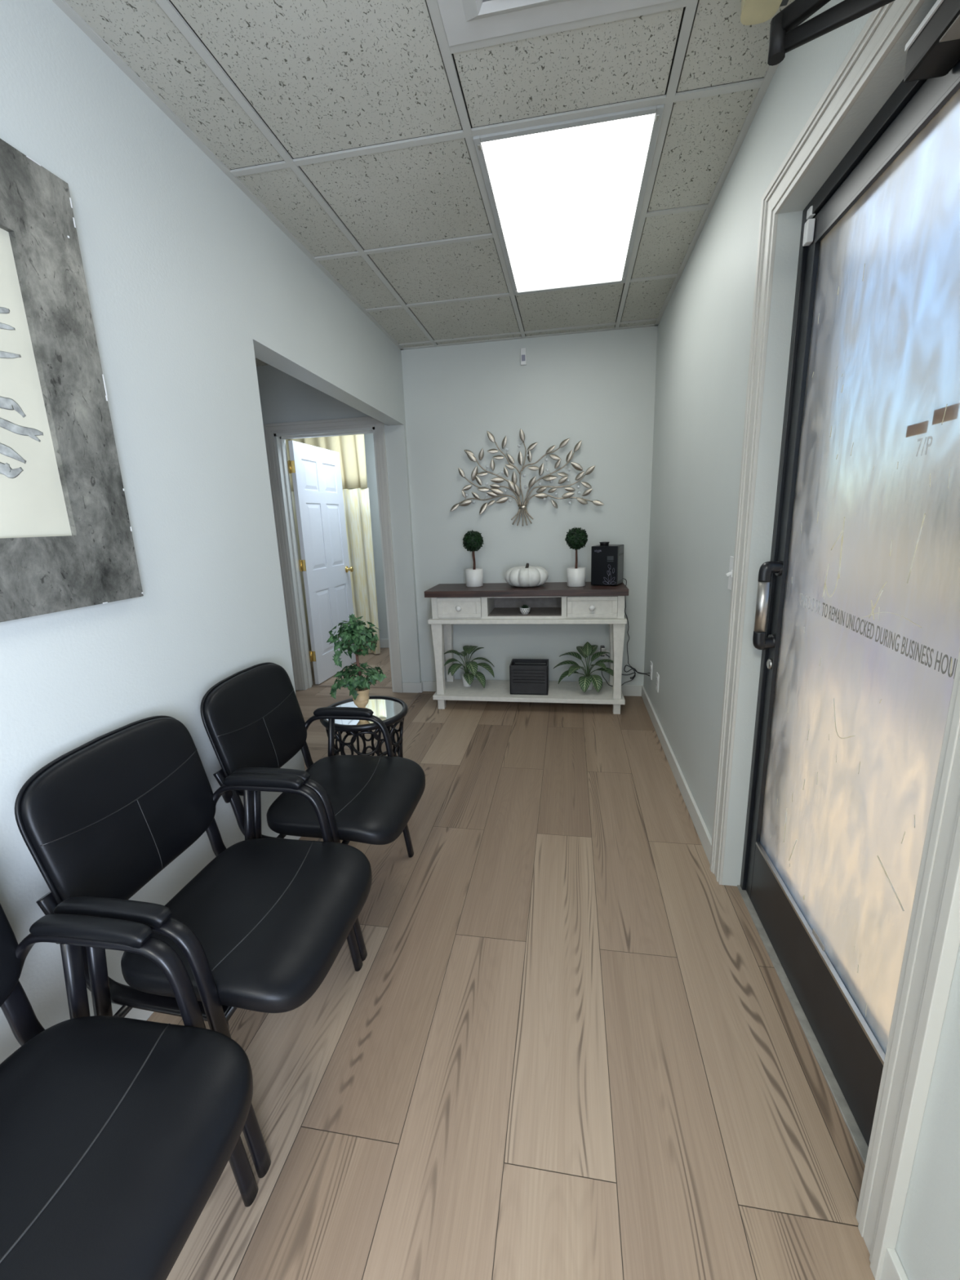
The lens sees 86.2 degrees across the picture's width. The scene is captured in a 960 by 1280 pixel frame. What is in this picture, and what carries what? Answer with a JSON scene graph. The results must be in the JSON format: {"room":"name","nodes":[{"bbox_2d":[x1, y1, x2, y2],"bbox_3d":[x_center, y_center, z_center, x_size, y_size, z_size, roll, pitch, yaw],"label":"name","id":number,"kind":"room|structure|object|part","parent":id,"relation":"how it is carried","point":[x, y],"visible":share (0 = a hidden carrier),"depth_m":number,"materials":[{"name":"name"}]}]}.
{"room":"waiting room","nodes":[
{"label":"waiting room","id":0,"kind":"room"},
{"bbox_2d":[0,0,404,1063],"bbox_3d":[-1.087,-0.163,0.945,0.117,2.632,6.085,0,13,10],"label":"wall","id":1,"kind":"structure","parent":0,"point":[189,282],"depth_m":1.50,"materials":[{"name":"paint"}]},
{"bbox_2d":[0,138,143,622],"bbox_3d":[-1.033,-0.469,0.798,0.030,0.958,1.031,0,13,10],"label":"framed picture","id":2,"kind":"object","parent":1,"relation":"attached to","point":[67,543],"visible":1,"depth_m":1.15,"materials":[{"name":"silver metal"}]},
{"bbox_2d":[0,227,71,537],"bbox_3d":[-1.042,-0.469,0.800,0.010,0.624,0.720,0,13,10],"label":"print","id":3,"kind":"object","parent":2,"relation":"attached to","point":[36,493],"depth_m":1.11,"materials":[{"name":"beige paper"}]},
{"bbox_2d":[124,681,422,1020],"bbox_3d":[-1.050,1.074,1.247,0.161,0.085,6.112,0,13,10],"label":"baseboard","id":4,"kind":"structure","parent":1,"relation":"attached to","point":[409,687],"depth_m":2.17,"materials":[{"name":"paint"}]},
{"bbox_2d":[349,433,388,639],"bbox_3d":[-1.449,-1.212,5.530,2.300,2.632,0.120,0,13,10],"label":"wall","id":5,"kind":"structure","parent":0,"point":[368,438],"depth_m":5.43,"materials":[{"name":"paint"}]},
{"bbox_2d":[52,0,795,366],"bbox_3d":[-1.295,-1.329,0.513,4.302,0.112,7.054,0,13,10],"label":"ceiling","id":6,"kind":"structure","parent":0,"point":[352,126],"depth_m":1.56,"materials":[{"name":"tile"}]},
{"bbox_2d":[436,0,675,46],"bbox_3d":[0.157,-1.451,0.993,0.584,0.038,0.584,0,13,10],"label":"ceiling vent","id":7,"kind":"object","parent":6,"relation":"in","point":[464,21],"visible":1,"depth_m":1.24,"materials":[{"name":"white metal"}]},
{"bbox_2d":[473,104,664,294],"bbox_3d":[0.368,-1.741,2.158,0.584,0.016,1.193,0,13,10],"label":"recessed light","id":8,"kind":"object","parent":6,"relation":"in","point":[566,197],"visible":1,"depth_m":1.94,"materials":[{"name":"white plastic"}]},
{"bbox_2d":[740,0,788,25],"bbox_3d":[0.660,-1.493,1.173,0.104,0.058,0.100,0,13,10],"label":"lamp","id":9,"kind":"object","parent":6,"relation":"attached to","point":[753,11],"visible":1,"depth_m":1.20,"materials":[{"name":"plastic"}]},
{"bbox_2d":[256,325,657,684],"bbox_3d":[-0.705,-0.876,3.965,4.300,2.632,0.162,0,13,10],"label":"wall","id":10,"kind":"structure","parent":0,"point":[597,388],"depth_m":3.69,"materials":[{"name":"paint"}]},
{"bbox_2d":[287,440,355,684],"bbox_3d":[-1.345,-0.670,4.566,0.106,1.987,0.792,1,13,15],"label":"door","id":11,"kind":"structure","parent":10,"relation":"in","point":[324,563],"depth_m":4.46,"materials":[{"name":"white paint"}]},
{"bbox_3d":[-1.241,-0.675,4.891,0.068,0.062,0.062,1,13,12],"label":"knob","id":12,"kind":"part","parent":11,"relation":"part of","materials":[{"name":"gold metal"}]},
{"bbox_2d":[262,416,402,693],"bbox_3d":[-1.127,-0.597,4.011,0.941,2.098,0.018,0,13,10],"label":"trim","id":13,"kind":"structure","parent":10,"relation":"attached to","point":[269,429],"depth_m":3.94,"materials":[{"name":"paint"}]},
{"bbox_2d":[379,639,389,648],"bbox_3d":[-1.569,0.183,5.137,2.210,0.100,1.310,0,13,10],"label":"baseboard","id":14,"kind":"structure","parent":10,"relation":"attached to","point":[384,643],"depth_m":5.68,"materials":[{"name":"paint"}]},
{"bbox_2d":[520,347,526,365],"bbox_3d":[0.296,-1.928,3.487,0.038,0.104,0.027,0,13,10],"label":"sensor","id":15,"kind":"object","parent":10,"relation":"attached to","point":[523,350],"visible":1,"depth_m":3.48,"materials":[{"name":"white plastic"}]},
{"bbox_2d":[449,428,604,525],"bbox_3d":[0.319,-1.149,3.639,1.104,0.663,0.042,0,13,10],"label":"art","id":16,"kind":"object","parent":10,"relation":"attached to","point":[513,487],"visible":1,"depth_m":3.63,"materials":[{"name":"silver metal"}]},
{"bbox_2d":[421,680,643,696],"bbox_3d":[0.381,0.380,4.028,1.736,0.085,0.014,0,13,10],"label":"baseboard","id":17,"kind":"structure","parent":10,"relation":"attached to","point":[428,686],"depth_m":3.90,"materials":[{"name":"paint"}]},
{"bbox_2d":[598,649,608,664],"bbox_3d":[0.933,0.132,3.876,0.070,0.115,0.010,0,13,10],"label":"power outlet","id":18,"kind":"object","parent":10,"relation":"attached to","point":[600,657],"visible":0.37,"depth_m":3.87,"materials":[{"name":"white plastic"}]},
{"bbox_2d":[600,645,605,656],"bbox_3d":[0.919,0.082,3.837,0.034,0.075,0.050,0,13,10],"label":"power adapter","id":19,"kind":"object","parent":18,"relation":"attached to","point":[602,648],"visible":0.8,"depth_m":3.81,"materials":[{"name":"black plastic"}]},
{"bbox_2d":[146,648,875,1279],"bbox_3d":[-1.053,0.990,2.055,4.280,0.124,7.700,0,13,10],"label":"floor","id":20,"kind":"structure","parent":0,"point":[559,1047],"depth_m":1.29,"materials":[{"name":"brown wood"}]},
{"bbox_2d":[0,903,258,1279],"bbox_3d":[-0.721,0.785,0.742,0.626,0.849,0.549,0,13,10],"label":"chair","id":21,"kind":"object","parent":20,"relation":"on","point":[117,1134],"visible":1,"depth_m":0.80,"materials":[{"name":"black leather"}]},
{"bbox_3d":[-0.971,0.548,0.752,0.128,0.366,0.467,0,13,10],"label":"backrest","id":22,"kind":"part","parent":21,"relation":"part of","materials":[{"name":"black leather"}]},
{"bbox_3d":[-0.797,0.849,1.037,0.092,0.598,0.033,0,13,10],"label":"leg","id":23,"kind":"part","parent":21,"relation":"part of","materials":[{"name":"black metal"}]},
{"bbox_3d":[-0.722,0.538,0.951,0.244,0.039,0.036,0,13,10],"label":"armrest","id":24,"kind":"part","parent":21,"relation":"part of","materials":[{"name":"black leather"}]},
{"bbox_3d":[-0.631,0.798,0.729,0.444,0.098,0.490,0,13,10],"label":"seat","id":25,"kind":"part","parent":21,"relation":"part of","materials":[{"name":"black leather"}]},
{"bbox_3d":[-0.682,0.845,1.002,0.430,0.612,0.063,0,13,10],"label":"leg","id":26,"kind":"part","parent":21,"relation":"part of","materials":[{"name":"black metal"}]},
{"bbox_2d":[14,715,372,1177],"bbox_3d":[-0.628,0.658,1.279,0.626,0.849,0.549,0,13,10],"label":"chair","id":27,"kind":"object","parent":20,"relation":"on","point":[260,927],"visible":0.94,"depth_m":1.19,"materials":[{"name":"black leather"}]},
{"bbox_3d":[-0.789,0.838,1.083,0.092,0.598,0.033,0,13,10],"label":"leg","id":28,"kind":"part","parent":27,"relation":"part of","materials":[{"name":"black metal"}]},
{"bbox_3d":[-0.714,0.527,0.996,0.244,0.039,0.036,0,13,10],"label":"armrest","id":29,"kind":"part","parent":27,"relation":"part of","materials":[{"name":"black leather"}]},
{"bbox_3d":[-0.878,0.421,1.289,0.128,0.366,0.467,0,13,10],"label":"backrest","id":30,"kind":"part","parent":27,"relation":"part of","materials":[{"name":"black leather"}]},
{"bbox_3d":[-0.670,0.828,1.074,0.430,0.612,0.063,0,13,10],"label":"leg","id":31,"kind":"part","parent":27,"relation":"part of","materials":[{"name":"black metal"}]},
{"bbox_3d":[-0.602,0.719,1.289,0.245,0.043,0.510,0,13,10],"label":"seat frame","id":32,"kind":"part","parent":27,"relation":"part of","materials":[{"name":"black metal"}]},
{"bbox_3d":[-0.538,0.670,1.266,0.444,0.098,0.490,0,13,10],"label":"seat","id":33,"kind":"part","parent":27,"relation":"part of","materials":[{"name":"black leather"}]},
{"bbox_3d":[-0.704,0.721,1.575,0.092,0.598,0.033,0,13,10],"label":"leg","id":34,"kind":"part","parent":27,"relation":"part of","materials":[{"name":"black metal"}]},
{"bbox_3d":[-0.629,0.410,1.488,0.244,0.039,0.036,0,13,10],"label":"armrest","id":35,"kind":"part","parent":27,"relation":"part of","materials":[{"name":"black leather"}]},
{"bbox_3d":[-0.589,0.718,1.540,0.430,0.612,0.063,0,13,10],"label":"leg","id":36,"kind":"part","parent":27,"relation":"part of","materials":[{"name":"black metal"}]},
{"bbox_2d":[200,662,425,961],"bbox_3d":[-0.537,0.532,1.807,0.626,0.849,0.549,0,13,10],"label":"chair","id":37,"kind":"object","parent":20,"relation":"on","point":[253,720],"visible":0.81,"depth_m":1.72,"materials":[{"name":"black leather"}]},
{"bbox_3d":[-0.787,0.295,1.817,0.128,0.366,0.467,0,13,10],"label":"backrest","id":38,"kind":"part","parent":37,"relation":"part of","materials":[{"name":"black leather"}]},
{"bbox_3d":[-0.698,0.713,1.610,0.092,0.598,0.033,0,13,10],"label":"leg","id":39,"kind":"part","parent":37,"relation":"part of","materials":[{"name":"black metal"}]},
{"bbox_3d":[-0.623,0.402,1.523,0.244,0.039,0.036,0,13,10],"label":"armrest","id":40,"kind":"part","parent":37,"relation":"part of","materials":[{"name":"black leather"}]},
{"bbox_3d":[-0.579,0.703,1.602,0.430,0.612,0.063,0,13,10],"label":"leg","id":41,"kind":"part","parent":37,"relation":"part of","materials":[{"name":"black metal"}]},
{"bbox_3d":[-0.511,0.593,1.817,0.245,0.043,0.510,0,13,10],"label":"seat frame","id":42,"kind":"part","parent":37,"relation":"part of","materials":[{"name":"black metal"}]},
{"bbox_3d":[-0.613,0.596,2.102,0.092,0.598,0.033,0,13,10],"label":"leg","id":43,"kind":"part","parent":37,"relation":"part of","materials":[{"name":"black metal"}]},
{"bbox_3d":[-0.538,0.285,2.015,0.244,0.039,0.036,0,13,10],"label":"armrest","id":44,"kind":"part","parent":37,"relation":"part of","materials":[{"name":"black leather"}]},
{"bbox_3d":[-0.446,0.545,1.794,0.444,0.098,0.490,0,13,10],"label":"seat","id":45,"kind":"part","parent":37,"relation":"part of","materials":[{"name":"black leather"}]},
{"bbox_3d":[-0.498,0.592,2.067,0.430,0.612,0.063,0,13,10],"label":"leg","id":46,"kind":"part","parent":37,"relation":"part of","materials":[{"name":"black metal"}]},
{"bbox_2d":[320,695,408,757],"bbox_3d":[-0.529,0.566,2.435,0.400,0.498,0.400,0,13,10],"label":"side table","id":47,"kind":"object","parent":20,"relation":"on","point":[391,710],"visible":0.37,"depth_m":2.32,"materials":[{"name":"black metal"}]},
{"bbox_3d":[-0.605,0.616,2.285,0.021,0.473,0.053,-2,13,-1],"label":"leg","id":48,"kind":"part","parent":47,"relation":"part of","materials":[{"name":"black metal"}]},
{"bbox_2d":[326,613,386,708],"bbox_3d":[-0.552,0.111,2.293,0.236,0.465,0.236,-11,16,-35],"label":"topiary","id":49,"kind":"object","parent":47,"relation":"on","point":[354,632],"visible":1,"depth_m":2.25,"materials":[{"name":"green plant"}]},
{"bbox_3d":[-0.545,0.122,2.299,0.022,0.241,0.015,6,15,32],"label":"stem","id":50,"kind":"part","parent":49,"relation":"part of","materials":[{"name":"brown wood"}]},
{"bbox_3d":[-0.627,0.548,2.579,0.053,0.473,0.020,5,15,28],"label":"leg","id":51,"kind":"part","parent":47,"relation":"part of","materials":[{"name":"black metal"}]},
{"bbox_2d":[326,697,402,724],"bbox_3d":[-0.537,0.334,2.381,0.356,0.008,0.356,0,13,10],"label":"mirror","id":52,"kind":"object","parent":47,"relation":"on","point":[389,710],"depth_m":2.39,"materials":[{"name":"clear glass"}]},
{"bbox_3d":[-0.430,0.607,2.296,0.053,0.473,0.020,5,15,28],"label":"leg","id":53,"kind":"part","parent":47,"relation":"part of","materials":[{"name":"black metal"}]},
{"bbox_3d":[-0.354,0.569,2.449,0.053,0.473,0.021,-10,15,-30],"label":"leg","id":54,"kind":"part","parent":47,"relation":"part of","materials":[{"name":"black metal"}]},
{"bbox_2d":[424,582,628,714],"bbox_3d":[0.337,0.046,3.725,1.368,0.875,0.433,0,13,10],"label":"console table","id":55,"kind":"object","parent":20,"relation":"on","point":[549,602],"visible":1,"depth_m":3.56,"materials":[{"name":"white wood"}]},
{"bbox_3d":[-0.293,0.135,3.704,0.078,0.530,0.066,0,13,10],"label":"leg","id":56,"kind":"part","parent":55,"relation":"part of","materials":[{"name":"white paint"}]},
{"bbox_3d":[-0.242,0.065,3.999,0.078,0.530,0.066,0,13,10],"label":"leg","id":57,"kind":"part","parent":55,"relation":"part of","materials":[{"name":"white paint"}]},
{"bbox_3d":[-0.148,-0.218,3.543,0.040,0.040,0.043,0,13,10],"label":"knob","id":58,"kind":"part","parent":55,"relation":"part of","materials":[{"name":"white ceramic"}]},
{"bbox_3d":[-0.117,-0.262,3.719,0.308,0.140,0.345,0,13,10],"label":"drawer","id":59,"kind":"part","parent":55,"relation":"part of","materials":[{"name":"white paint"}]},
{"bbox_2d":[444,645,494,688],"bbox_3d":[-0.086,0.203,3.881,0.413,0.303,0.310,0,13,10],"label":"leaf plant","id":60,"kind":"object","parent":55,"relation":"on","point":[468,678],"visible":0.99,"depth_m":3.83,"materials":[{"name":"green plant"}]},
{"bbox_3d":[-0.098,0.309,3.912,0.080,0.085,0.080,0,13,10],"label":"pot","id":61,"kind":"part","parent":60,"relation":"part of","materials":[{"name":"white ceramic"}]},
{"bbox_2d":[462,529,483,586],"bbox_3d":[-0.045,-0.589,3.691,0.152,0.402,0.156,-4,13,-7],"label":"boxwood topiary","id":62,"kind":"object","parent":55,"relation":"on","point":[473,541],"visible":1,"depth_m":3.66,"materials":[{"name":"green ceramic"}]},
{"bbox_2d":[465,568,483,586],"bbox_3d":[-0.041,-0.453,3.720,0.126,0.125,0.126,0,13,10],"label":"pot","id":63,"kind":"object","parent":62,"relation":"attached to","point":[474,576],"depth_m":3.67,"materials":[{"name":"white ceramic"}]},
{"bbox_2d":[519,604,530,614],"bbox_3d":[0.313,-0.213,3.565,0.078,0.066,0.076,0,13,10],"label":"succulent pot","id":64,"kind":"object","parent":55,"relation":"on","point":[524,609],"visible":1,"depth_m":3.54,"materials":[{"name":"white ceramic"}]},
{"bbox_2d":[504,563,548,586],"bbox_3d":[0.328,-0.459,3.608,0.303,0.163,0.309,0,13,10],"label":"pumpkin","id":65,"kind":"object","parent":55,"relation":"on","point":[527,575],"visible":1,"depth_m":3.51,"materials":[{"name":"white ceramic"}]},
{"bbox_3d":[0.334,-0.168,3.679,1.352,0.030,0.405,0,13,10],"label":"waist molding","id":66,"kind":"part","parent":55,"relation":"part of","materials":[{"name":"white paint"}]},
{"bbox_2d":[509,658,548,695],"bbox_3d":[0.362,0.266,3.738,0.271,0.215,0.190,0,13,10],"label":"storage basket","id":67,"kind":"object","parent":55,"relation":"on","point":[524,678],"visible":1,"depth_m":3.65,"materials":[{"name":"black fabric"}]},
{"bbox_2d":[432,679,625,704],"bbox_3d":[0.357,0.378,3.805,1.352,0.032,0.405,0,13,10],"label":"shelf","id":68,"kind":"object","parent":55,"relation":"attached to","point":[570,692],"depth_m":3.70,"materials":[{"name":"white paint"}]},
{"bbox_2d":[564,527,587,586],"bbox_3d":[0.659,-0.571,3.510,0.156,0.402,0.152,2,14,17],"label":"boxwood topiary","id":69,"kind":"object","parent":55,"relation":"on","point":[576,538],"visible":1,"depth_m":3.47,"materials":[{"name":"plant"}]},
{"bbox_2d":[567,567,585,586],"bbox_3d":[0.665,-0.436,3.540,0.126,0.125,0.126,8,16,36],"label":"pot","id":70,"kind":"object","parent":69,"relation":"attached to","point":[575,575],"depth_m":3.49,"materials":[{"name":"white ceramic"}]},
{"bbox_2d":[553,641,613,693],"bbox_3d":[0.780,0.191,3.739,0.488,0.333,0.354,0,13,10],"label":"leaf plant","id":71,"kind":"object","parent":55,"relation":"on","point":[586,682],"visible":0.96,"depth_m":3.72,"materials":[{"name":"green plant"}]},
{"bbox_3d":[0.786,0.323,3.751,0.092,0.070,0.092,0,13,10],"label":"pot","id":72,"kind":"part","parent":71,"relation":"part of","materials":[{"name":"white ceramic"}]},
{"bbox_3d":[0.772,-0.257,3.566,0.328,0.140,0.345,0,13,10],"label":"drawer","id":73,"kind":"part","parent":55,"relation":"part of","materials":[{"name":"white paint"}]},
{"bbox_3d":[0.741,-0.213,3.390,0.040,0.040,0.043,0,13,10],"label":"knob","id":74,"kind":"part","parent":55,"relation":"part of","materials":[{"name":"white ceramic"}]},
{"bbox_2d":[591,542,623,585],"bbox_3d":[0.885,-0.535,3.555,0.179,0.289,0.207,5,15,26],"label":"diffuser","id":75,"kind":"object","parent":55,"relation":"on","point":[606,559],"visible":1,"depth_m":3.48,"materials":[{"name":"black plastic"}]},
{"bbox_2d":[603,567,615,584],"bbox_3d":[0.875,-0.442,3.466,0.088,0.134,0.002,5,15,26],"label":"print","id":76,"kind":"object","parent":75,"relation":"attached to","point":[608,567],"depth_m":3.47},
{"bbox_2d":[622,577,649,674],"bbox_3d":[1.123,-0.083,3.621,0.130,0.696,0.327,-10,15,-30],"label":"cord","id":77,"kind":"object","parent":75,"relation":"hanging from","point":[623,578],"visible":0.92,"depth_m":3.75,"materials":[{"name":"black rubber"}]},
{"bbox_2d":[605,653,649,679],"bbox_3d":[1.111,0.220,3.726,0.136,0.182,0.416,-10,15,-30],"label":"cord","id":78,"kind":"object","parent":77,"relation":"hanging from","point":[633,668],"visible":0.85,"depth_m":3.80,"materials":[{"name":"black rubber"}]},
{"bbox_3d":[0.990,0.071,3.788,0.078,0.530,0.066,0,13,10],"label":"leg","id":79,"kind":"part","parent":55,"relation":"part of","materials":[{"name":"white paint"}]},
{"bbox_2d":[601,671,633,686],"bbox_3d":[1.026,0.245,3.788,0.251,0.187,0.071,0,13,10],"label":"cord","id":80,"kind":"object","parent":55,"relation":"on","point":[602,671],"visible":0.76,"depth_m":3.81,"materials":[{"name":"black rubber"}]},
{"bbox_3d":[0.939,0.141,3.492,0.078,0.530,0.066,0,13,10],"label":"leg","id":81,"kind":"part","parent":55,"relation":"part of","materials":[{"name":"white paint"}]},
{"bbox_2d":[643,0,959,1279],"bbox_3d":[0.794,-0.172,0.702,0.200,2.632,6.247,0,13,10],"label":"wall","id":82,"kind":"structure","parent":0,"point":[704,333],"depth_m":1.98,"materials":[{"name":"paint"}]},
{"bbox_2d":[649,661,653,679],"bbox_3d":[1.167,0.207,3.501,0.010,0.115,0.070,0,13,10],"label":"power outlet","id":83,"kind":"object","parent":82,"relation":"attached to","point":[651,664],"visible":1,"depth_m":3.49,"materials":[{"name":"white plastic"}]},
{"bbox_2d":[655,671,659,692],"bbox_3d":[1.124,0.267,3.250,0.010,0.115,0.070,0,13,10],"label":"power outlet","id":84,"kind":"object","parent":82,"relation":"attached to","point":[657,673],"visible":1,"depth_m":3.23,"materials":[{"name":"white plastic"}]},
{"bbox_2d":[725,555,733,590],"bbox_3d":[0.865,-0.230,1.775,0.025,0.115,0.070,0,13,10],"label":"light switch","id":85,"kind":"object","parent":82,"relation":"attached to","point":[729,574],"visible":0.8,"depth_m":1.78,"materials":[{"name":"white plastic"}]},
{"bbox_2d":[641,685,908,1279],"bbox_3d":[0.721,1.083,0.943,0.014,0.085,6.113,0,13,10],"label":"baseboard","id":86,"kind":"structure","parent":82,"relation":"attached to","point":[892,1268],"depth_m":2.27,"materials":[{"name":"paint"}]},
{"bbox_2d":[737,884,868,1165],"bbox_3d":[0.925,1.006,1.418,0.125,0.006,0.936,0,13,10],"label":"trim","id":87,"kind":"structure","parent":82,"relation":"attached to","point":[855,1131],"depth_m":1.32,"materials":[{"name":"metal"}]},
{"bbox_2d":[721,0,937,885],"bbox_3d":[0.829,-0.033,1.188,0.107,2.140,0.960,0,13,10],"label":"trim","id":88,"kind":"structure","parent":82,"relation":"attached to","point":[891,73],"depth_m":1.51,"materials":[{"name":"paint"}]},
{"bbox_2d":[710,0,959,1279],"bbox_3d":[0.766,-0.070,1.190,0.021,2.216,1.112,0,13,10],"label":"trim","id":89,"kind":"structure","parent":82,"relation":"attached to","point":[932,944],"depth_m":0.89,"materials":[{"name":"paint"}]},
{"bbox_2d":[740,59,959,1146],"bbox_3d":[0.860,-0.027,1.184,0.165,2.128,0.936,0,13,10],"label":"door","id":90,"kind":"structure","parent":82,"relation":"in","point":[856,631],"depth_m":1.13,"materials":[{"name":"clear glass"}]},
{"bbox_3d":[0.882,-0.104,1.571,0.084,0.273,0.046,-4,13,-10],"label":"handle mount","id":91,"kind":"part","parent":90,"relation":"part of","materials":[{"name":"black plastic"}]},
{"bbox_2d":[802,205,815,246],"bbox_3d":[0.872,-1.097,1.358,0.018,0.084,0.026,0,13,10],"label":"sensor","id":92,"kind":"object","parent":90,"relation":"attached to","point":[809,226],"visible":1,"depth_m":1.35,"materials":[{"name":"white plastic"}]},
{"bbox_3d":[0.889,-0.027,1.179,0.105,2.128,0.936,0,13,10],"label":"frame","id":93,"kind":"part","parent":90,"relation":"part of","materials":[{"name":"black metal"}]},
{"bbox_2d":[767,0,959,82],"bbox_3d":[0.619,-0.979,0.743,0.303,0.114,0.305,0,13,10],"label":"door closer","id":94,"kind":"object","parent":90,"relation":"attached to","point":[933,50],"depth_m":0.83,"materials":[{"name":"brown metal"}]},
{"bbox_3d":[0.611,-0.993,0.786,0.294,0.054,0.026,7,16,33],"label":"arm","id":95,"kind":"part","parent":94,"relation":"part of","materials":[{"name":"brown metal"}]},
{"bbox_3d":[0.702,-0.974,0.730,0.006,0.009,0.297,0,13,10],"label":"edge trim","id":96,"kind":"part","parent":94,"relation":"part of","materials":[{"name":"white plastic"}]},
{"bbox_3d":[0.732,-0.916,0.699,0.058,0.004,0.210,0,13,10],"label":"plate","id":97,"kind":"part","parent":94,"relation":"part of","materials":[{"name":"brown metal"}]},
{"bbox_3d":[-1.656,-2.202,4.562,2.210,0.110,1.355,0,13,10],"label":"ceiling","id":98,"kind":"structure","parent":0,"visible":0},
{"bbox_2d":[285,434,380,653],"bbox_3d":[-1.359,-1.034,5.170,1.800,2.412,0.060,0,13,10],"label":"curtain","id":99,"kind":"object","parent":98,"relation":"hanging from","point":[351,448],"visible":0.24,"depth_m":5.12,"materials":[{"name":"yellow fabric"}]}
]}

